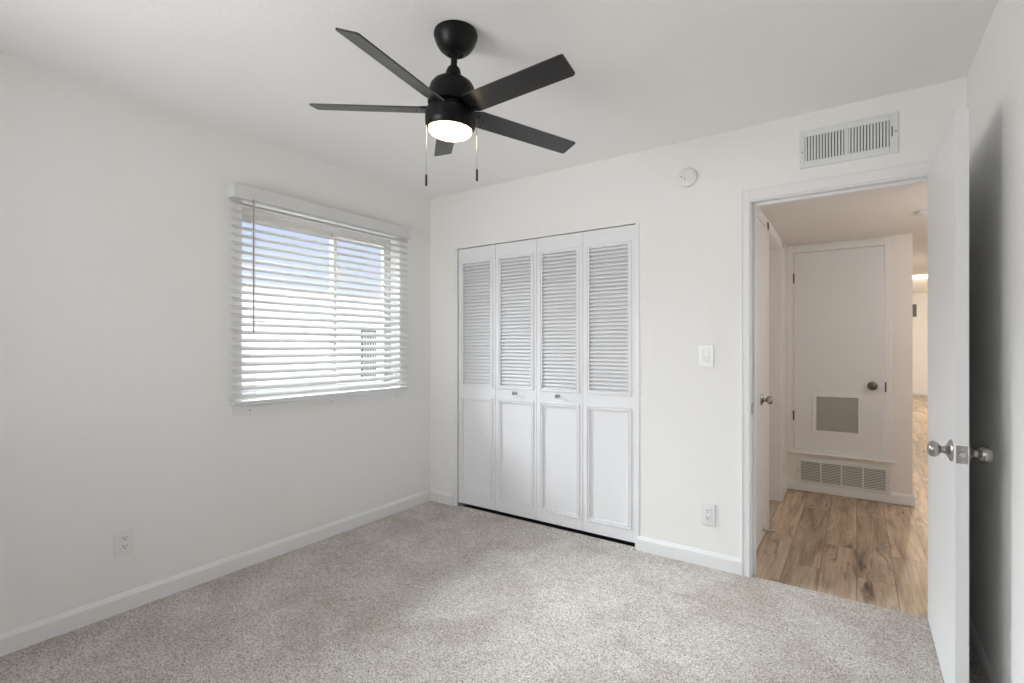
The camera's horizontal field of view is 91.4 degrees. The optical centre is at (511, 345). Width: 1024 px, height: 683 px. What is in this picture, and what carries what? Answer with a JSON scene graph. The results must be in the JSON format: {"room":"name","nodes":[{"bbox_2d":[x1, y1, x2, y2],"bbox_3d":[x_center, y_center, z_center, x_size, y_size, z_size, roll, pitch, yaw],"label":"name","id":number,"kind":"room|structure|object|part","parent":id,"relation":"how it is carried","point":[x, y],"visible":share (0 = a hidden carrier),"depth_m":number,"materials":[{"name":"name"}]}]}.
{"room":"empty bedroom","nodes":[
{"label":"empty bedroom","id":0,"kind":"room"},
{"bbox_2d":[0,52,429,632],"bbox_3d":[-1.651,0.064,2.785,0.200,2.500,3.440,0,0,35],"label":"wall","id":1,"kind":"structure","parent":0,"point":[116,212],"depth_m":2.41,"materials":[{"name":"white paint"}]},
{"bbox_2d":[114,527,133,557],"bbox_3d":[-1.823,0.924,2.352,0.009,0.124,0.079,0,0,35],"label":"power outlet","id":2,"kind":"object","parent":1,"relation":"attached to","point":[124,538],"visible":1,"depth_m":2.35,"materials":[{"name":"white plastic"}]},
{"bbox_2d":[120,542,128,550],"bbox_3d":[-1.822,0.944,2.351,0.004,0.029,0.034,0,0,35],"label":"socket","id":3,"kind":"object","parent":2,"relation":"attached to","point":[124,546],"depth_m":2.35,"materials":[{"name":"grey plastic"}]},
{"bbox_2d":[120,534,128,541],"bbox_3d":[-1.822,0.904,2.351,0.004,0.029,0.034,0,0,35],"label":"socket","id":4,"kind":"object","parent":2,"relation":"attached to","point":[123,537],"depth_m":2.35,"materials":[{"name":"grey plastic"}]},
{"bbox_2d":[0,489,430,656],"bbox_3d":[-1.564,1.206,2.725,0.013,0.095,3.200,0,0,35],"label":"baseboard","id":5,"kind":"structure","parent":1,"relation":"attached to","point":[13,640],"depth_m":2.54,"materials":[{"name":"white wood"}]},
{"bbox_2d":[242,206,389,400],"bbox_3d":[-1.293,-0.243,3.367,0.070,1.135,1.175,0,0,35],"label":"window","id":6,"kind":"structure","parent":1,"relation":"in","point":[244,216],"depth_m":3.44,"materials":[{"name":"grey paint"}]},
{"bbox_3d":[-1.430,-0.243,3.198,0.025,1.071,0.677,0,0,35],"label":"sash","id":7,"kind":"part","parent":6,"relation":"part of","materials":[{"name":"grey paint"}]},
{"bbox_2d":[227,182,410,404],"bbox_3d":[-1.156,-0.280,3.253,0.082,1.207,1.307,0,0,35],"label":"window blind","id":8,"kind":"object","parent":6,"relation":"attached to","point":[237,191],"visible":1,"depth_m":3.12,"materials":[{"name":"white paint"}]},
{"bbox_3d":[-1.460,-0.256,2.827,0.054,1.120,0.008,0,0,35],"label":"ladder cord","id":9,"kind":"part","parent":8,"relation":"part of","materials":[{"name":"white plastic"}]},
{"bbox_3d":[-1.162,0.315,3.259,0.048,0.018,1.285,0,0,35],"label":"rail","id":10,"kind":"part","parent":8,"relation":"part of","materials":[{"name":"white plastic"}]},
{"bbox_3d":[-1.150,-0.256,3.276,0.054,1.120,0.008,0,0,35],"label":"ladder cord","id":11,"kind":"part","parent":8,"relation":"part of","materials":[{"name":"white fabric"}]},
{"bbox_3d":[-0.858,-0.256,3.699,0.054,1.120,0.008,0,0,35],"label":"ladder cord","id":12,"kind":"part","parent":8,"relation":"part of","materials":[{"name":"white plastic"}]},
{"bbox_3d":[-1.099,-0.243,3.626,0.025,1.071,0.464,0,0,35],"label":"sash","id":13,"kind":"part","parent":6,"relation":"part of","materials":[{"name":"grey paint"}]},
{"bbox_2d":[229,389,407,415],"bbox_3d":[-1.217,0.356,3.308,0.122,0.056,1.310,0,0,35],"label":"window sill","id":14,"kind":"structure","parent":1,"relation":"attached to","point":[329,400],"depth_m":3.13,"materials":[{"name":"white"}]},
{"bbox_2d":[0,395,983,682],"bbox_3d":[5.009,1.275,6.452,6.600,0.078,16.800,0,0,35],"label":"floor","id":15,"kind":"structure","parent":0,"point":[430,591],"depth_m":2.34,"materials":[{"name":"carpet"}]},
{"bbox_2d":[0,0,997,198],"bbox_3d":[-0.269,-1.261,1.831,3.560,0.150,3.440,0,0,35],"label":"ceiling","id":16,"kind":"structure","parent":0,"point":[650,74],"depth_m":2.08,"materials":[{"name":"white paint"}]},
{"bbox_2d":[309,20,574,185],"bbox_3d":[-0.228,-0.892,1.879,1.062,0.588,1.071,0,0,35],"label":"ceiling fan","id":17,"kind":"object","parent":16,"relation":"hanging from","point":[451,114],"visible":1,"depth_m":1.83,"materials":[{"name":"black metal"}]},
{"bbox_3d":[-0.549,-0.924,1.947,0.480,0.006,0.090,5,13,7],"label":"blade","id":18,"kind":"part","parent":17,"relation":"part of","materials":[{"name":"black wood"}]},
{"bbox_3d":[-0.367,-0.890,1.619,0.090,0.006,0.480,24,11,22],"label":"blade","id":19,"kind":"part","parent":17,"relation":"part of","materials":[{"name":"black wood"}]},
{"bbox_3d":[-0.320,-0.763,1.871,0.004,0.247,0.002,0,0,-15],"label":"pull chain","id":20,"kind":"part","parent":17,"relation":"part of","materials":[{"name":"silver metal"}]},
{"bbox_3d":[-0.294,-0.921,2.223,0.090,0.006,0.480,-15,7,-10],"label":"blade","id":21,"kind":"part","parent":17,"relation":"part of","materials":[{"name":"black wood"}]},
{"bbox_3d":[0.002,-0.877,1.693,0.480,0.006,0.090,5,-15,43],"label":"blade","id":22,"kind":"part","parent":17,"relation":"part of","materials":[{"name":"black wood"}]},
{"bbox_3d":[0.046,-0.878,2.067,0.480,0.006,0.090,4,-16,-29],"label":"blade","id":23,"kind":"part","parent":17,"relation":"part of","materials":[{"name":"black wood"}]},
{"bbox_2d":[430,77,966,557],"bbox_3d":[0.707,0.064,3.175,3.240,2.500,0.120,0,0,35],"label":"wall","id":24,"kind":"structure","parent":0,"point":[690,237],"depth_m":2.91,"materials":[{"name":"white paint"}]},
{"bbox_2d":[459,239,536,519],"bbox_3d":[-0.123,0.234,3.676,0.709,1.957,0.067,0,0,35],"label":"bifold closet door","id":25,"kind":"structure","parent":24,"relation":"in","point":[498,282],"depth_m":3.66,"materials":[{"name":"white paint"}]},
{"bbox_3d":[-0.260,-0.170,3.790,0.282,0.941,0.024,0,0,35],"label":"louver panel","id":26,"kind":"part","parent":25,"relation":"part of","materials":[{"name":"white paint"}]},
{"bbox_3d":[-0.267,0.762,3.780,0.305,0.751,0.014,0,0,35],"label":"panel moulding","id":27,"kind":"part","parent":25,"relation":"part of","materials":[{"name":"white paint"}]},
{"bbox_3d":[-0.267,-0.171,3.780,0.305,0.964,0.014,0,0,35],"label":"louver moulding","id":28,"kind":"part","parent":25,"relation":"part of","materials":[{"name":"white paint"}]},
{"bbox_3d":[-0.259,0.234,3.792,0.353,1.957,0.031,0,0,35],"label":"door","id":29,"kind":"part","parent":25,"relation":"part of","materials":[{"name":"white paint"}]},
{"bbox_3d":[0.026,0.762,3.578,0.305,0.751,0.014,0,0,35],"label":"panel moulding","id":30,"kind":"part","parent":25,"relation":"part of","materials":[{"name":"white paint"}]},
{"bbox_3d":[0.032,-0.170,3.588,0.282,0.941,0.024,0,0,35],"label":"louver panel","id":31,"kind":"part","parent":25,"relation":"part of","materials":[{"name":"white paint"}]},
{"bbox_3d":[0.026,-0.171,3.578,0.305,0.964,0.014,0,0,35],"label":"louver moulding","id":32,"kind":"part","parent":25,"relation":"part of","materials":[{"name":"white paint"}]},
{"bbox_3d":[0.034,0.234,3.590,0.353,1.957,0.031,0,0,35],"label":"door","id":33,"kind":"part","parent":25,"relation":"part of","materials":[{"name":"white paint"}]},
{"bbox_2d":[453,223,638,549],"bbox_3d":[0.189,0.243,3.522,1.503,2.022,0.118,0,0,35],"label":"trim","id":34,"kind":"structure","parent":24,"relation":"attached to","point":[456,502],"depth_m":3.88,"materials":[{"name":"white wood"}]},
{"bbox_2d":[430,489,740,574],"bbox_3d":[0.297,1.206,3.377,2.309,0.095,0.013,0,0,35],"label":"baseboard","id":35,"kind":"structure","parent":24,"relation":"attached to","point":[709,559],"depth_m":2.90,"materials":[{"name":"white wood"}]},
{"bbox_2d":[537,225,634,542],"bbox_3d":[0.463,0.234,3.272,0.709,1.957,0.067,0,0,35],"label":"bifold closet door","id":36,"kind":"structure","parent":24,"relation":"in","point":[586,280],"depth_m":3.26,"materials":[{"name":"white paint"}]},
{"bbox_3d":[0.318,0.762,3.376,0.305,0.751,0.014,0,0,35],"label":"panel moulding","id":37,"kind":"part","parent":36,"relation":"part of","materials":[{"name":"white paint"}]},
{"bbox_3d":[0.318,-0.171,3.376,0.305,0.964,0.014,0,0,35],"label":"louver moulding","id":38,"kind":"part","parent":36,"relation":"part of","materials":[{"name":"white paint"}]},
{"bbox_3d":[0.325,-0.170,3.386,0.282,0.941,0.024,0,0,35],"label":"louver panel","id":39,"kind":"part","parent":36,"relation":"part of","materials":[{"name":"white paint"}]},
{"bbox_3d":[0.327,0.234,3.388,0.353,1.957,0.031,0,0,35],"label":"door","id":40,"kind":"part","parent":36,"relation":"part of","materials":[{"name":"white paint"}]},
{"bbox_3d":[0.611,0.762,3.174,0.305,0.751,0.014,0,0,35],"label":"panel moulding","id":41,"kind":"part","parent":36,"relation":"part of","materials":[{"name":"white paint"}]},
{"bbox_3d":[0.611,-0.171,3.174,0.305,0.964,0.014,0,0,35],"label":"louver moulding","id":42,"kind":"part","parent":36,"relation":"part of","materials":[{"name":"white paint"}]},
{"bbox_3d":[0.620,0.234,3.186,0.353,1.957,0.031,0,0,35],"label":"door","id":43,"kind":"part","parent":36,"relation":"part of","materials":[{"name":"white paint"}]},
{"bbox_3d":[0.618,-0.170,3.184,0.282,0.941,0.024,0,0,35],"label":"louver panel","id":44,"kind":"part","parent":36,"relation":"part of","materials":[{"name":"white paint"}]},
{"bbox_2d":[677,168,696,186],"bbox_3d":[1.007,-0.970,2.877,0.110,0.110,0.029,0,0,35],"label":"smoke detector","id":45,"kind":"object","parent":24,"relation":"attached to","point":[687,177],"visible":1,"depth_m":2.87,"materials":[{"name":"white plastic"}]},
{"bbox_2d":[698,345,713,366],"bbox_3d":[1.096,0.057,2.826,0.085,0.128,0.012,0,0,35],"label":"light switch","id":46,"kind":"object","parent":24,"relation":"attached to","point":[705,352],"visible":1,"depth_m":2.82,"materials":[{"name":"white plastic"}]},
{"bbox_2d":[701,502,714,525],"bbox_3d":[1.106,0.950,2.822,0.079,0.124,0.009,0,0,35],"label":"power outlet","id":47,"kind":"object","parent":24,"relation":"attached to","point":[707,509],"visible":1,"depth_m":2.82,"materials":[{"name":"white plastic"}]},
{"bbox_2d":[705,515,710,520],"bbox_3d":[1.105,0.970,2.820,0.034,0.029,0.004,0,0,35],"label":"socket","id":48,"kind":"object","parent":47,"relation":"attached to","point":[707,517],"depth_m":2.82,"materials":[{"name":"grey plastic"}]},
{"bbox_2d":[705,508,710,513],"bbox_3d":[1.105,0.930,2.820,0.034,0.029,0.004,0,0,35],"label":"socket","id":49,"kind":"object","parent":47,"relation":"attached to","point":[707,510],"depth_m":2.82,"materials":[{"name":"grey plastic"}]},
{"bbox_2d":[800,111,897,168],"bbox_3d":[1.640,-1.001,2.451,0.400,0.190,0.012,0,0,35],"label":"air vent","id":50,"kind":"object","parent":24,"relation":"in","point":[875,135],"visible":1,"depth_m":2.44,"materials":[{"name":"white metal"}]},
{"bbox_2d":[927,106,992,682],"bbox_3d":[1.685,0.232,1.946,0.168,2.021,0.789,0,0,35],"label":"door","id":51,"kind":"structure","parent":24,"relation":"in","point":[950,453],"depth_m":1.70,"materials":[{"name":"painted wood"},{"name":"brushed nickel"}]},
{"bbox_3d":[1.462,0.354,1.711,0.066,0.074,0.074,0,0,35],"label":"knob","id":52,"kind":"part","parent":51,"relation":"part of","materials":[{"name":"silver metal"}]},
{"bbox_3d":[1.469,0.356,1.631,0.029,0.058,0.002,0,0,35],"label":"latch plate","id":53,"kind":"part","parent":51,"relation":"part of","materials":[{"name":"silver metal"}]},
{"bbox_3d":[1.546,0.358,1.654,0.066,0.074,0.074,0,0,35],"label":"knob","id":54,"kind":"part","parent":51,"relation":"part of","materials":[{"name":"silver metal"}]},
{"bbox_2d":[758,207,786,500],"bbox_3d":[1.820,0.211,3.652,0.130,2.185,1.930,0,0,35],"label":"wall","id":55,"kind":"structure","parent":0,"point":[774,249],"depth_m":4.07,"materials":[{"name":"white paint"}]},
{"bbox_2d":[756,216,774,549],"bbox_3d":[1.555,0.227,3.110,0.110,2.030,0.649,0,0,35],"label":"door","id":56,"kind":"structure","parent":55,"relation":"in","point":[762,399],"depth_m":3.19,"materials":[{"name":"white wood"}]},
{"bbox_3d":[1.611,0.342,3.159,0.066,0.074,0.074,0,0,35],"label":"knob","id":57,"kind":"part","parent":56,"relation":"part of","materials":[{"name":"silver metal"}]},
{"bbox_2d":[741,159,933,576],"bbox_3d":[2.075,0.202,3.156,0.866,2.105,1.678,0,0,35],"label":"door frame","id":58,"kind":"structure","parent":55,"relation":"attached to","point":[915,173],"depth_m":2.70,"materials":[{"name":"white wood"}]},
{"bbox_2d":[759,183,927,274],"bbox_3d":[3.477,-1.113,4.302,2.520,0.465,4.880,0,0,35],"label":"ceiling","id":59,"kind":"structure","parent":0,"point":[891,211],"depth_m":3.43,"materials":[{"name":"white paint"}]},
{"bbox_2d":[917,209,927,216],"bbox_3d":[2.729,-0.865,3.262,0.132,0.033,0.132,0,0,35],"label":"smoke detector","id":60,"kind":"object","parent":59,"relation":"attached to","point":[923,213],"visible":0.34,"depth_m":3.25,"materials":[{"name":"white plastic"}]},
{"bbox_2d":[787,233,912,505],"bbox_3d":[6.005,-0.021,8.954,1.000,2.650,11.550,0,0,35],"label":"wall","id":61,"kind":"structure","parent":0,"point":[901,473],"depth_m":3.96,"materials":[{"name":"white paint"}]},
{"bbox_2d":[793,246,886,455],"bbox_3d":[2.717,0.042,4.173,0.655,1.689,0.098,0,0,35],"label":"door","id":62,"kind":"structure","parent":61,"relation":"in","point":[839,294],"depth_m":4.17,"materials":[{"name":"white wood"}]},
{"bbox_3d":[2.721,0.576,4.187,0.354,0.348,0.008,0,0,35],"label":"grille frame","id":63,"kind":"part","parent":62,"relation":"part of","materials":[{"name":"white"}]},
{"bbox_3d":[2.903,0.326,4.025,0.070,0.070,0.066,0,0,35],"label":"knob","id":64,"kind":"part","parent":62,"relation":"part of","materials":[{"name":"gold metal"}]},
{"bbox_2d":[786,237,895,463],"bbox_3d":[2.728,0.033,4.181,0.764,1.798,0.028,0,0,35],"label":"door frame","id":65,"kind":"structure","parent":61,"relation":"attached to","point":[887,242],"depth_m":4.15,"materials":[{"name":"white wood"}]},
{"bbox_2d":[796,483,890,502],"bbox_3d":[2.750,1.225,4.176,0.657,0.058,0.013,0,0,35],"label":"baseboard","id":66,"kind":"structure","parent":61,"relation":"attached to","point":[799,486],"depth_m":4.16,"materials":[{"name":"white wood"}]},
{"bbox_2d":[797,457,889,494],"bbox_3d":[2.751,1.082,4.175,0.650,0.224,0.012,0,0,35],"label":"air vent","id":67,"kind":"object","parent":61,"relation":"in","point":[826,473],"visible":1,"depth_m":4.16,"materials":[{"name":"white metal"}]},
{"bbox_2d":[783,391,927,506],"bbox_3d":[6.508,1.204,8.715,12.531,0.100,3.176,0,0,-39],"label":"baseboard","id":68,"kind":"structure","parent":61,"relation":"attached to","point":[896,498],"depth_m":3.97,"materials":[{"name":"white"}]},
{"bbox_2d":[913,293,927,390],"bbox_3d":[11.032,-0.071,12.453,3.700,2.750,0.120,0,0,35],"label":"wall","id":69,"kind":"structure","parent":0,"point":[920,323],"depth_m":12.79,"materials":[{"name":"white paint"}]},
{"bbox_2d":[913,304,916,316],"bbox_3d":[10.347,-0.906,12.838,0.060,0.310,0.024,0,0,35],"label":"wall thermostat","id":70,"kind":"object","parent":69,"relation":"attached to","point":[914,305],"visible":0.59,"depth_m":12.83,"materials":[{"name":"grey plastic"}]},
{"bbox_2d":[913,274,927,292],"bbox_3d":[7.803,-1.396,7.774,3.500,0.100,11.650,0,0,35],"label":"ceiling","id":71,"kind":"structure","parent":0,"point":[920,285],"depth_m":10.98,"materials":[{"name":"white paint"}]},
{"bbox_2d":[967,0,1023,682],"bbox_3d":[1.113,0.064,0.805,0.120,2.500,3.320,0,0,35],"label":"wall","id":72,"kind":"structure","parent":0,"point":[995,77],"depth_m":1.72,"materials":[{"name":"white paint"}]},
{"bbox_2d":[969,615,997,682],"bbox_3d":[1.087,1.206,0.884,0.013,0.095,3.180,0,0,35],"label":"baseboard","id":73,"kind":"structure","parent":72,"relation":"attached to","point":[987,674],"depth_m":1.91,"materials":[{"name":"white"}]},
{"label":"outside","id":74,"kind":"structure","parent":0,"visible":0},
{"bbox_3d":[-5.085,1.579,10.135,13.800,0.050,23.000,0,0,35],"label":"ground","id":75,"kind":"structure","parent":74,"visible":0},
{"bbox_2d":[242,286,380,384],"bbox_3d":[-5.085,0.284,10.135,3.900,2.540,17.100,0,0,35],"label":"house","id":76,"kind":"structure","parent":75,"relation":"on","point":[243,287],"depth_m":8.81,"materials":[{"name":"white paint"}]}
]}

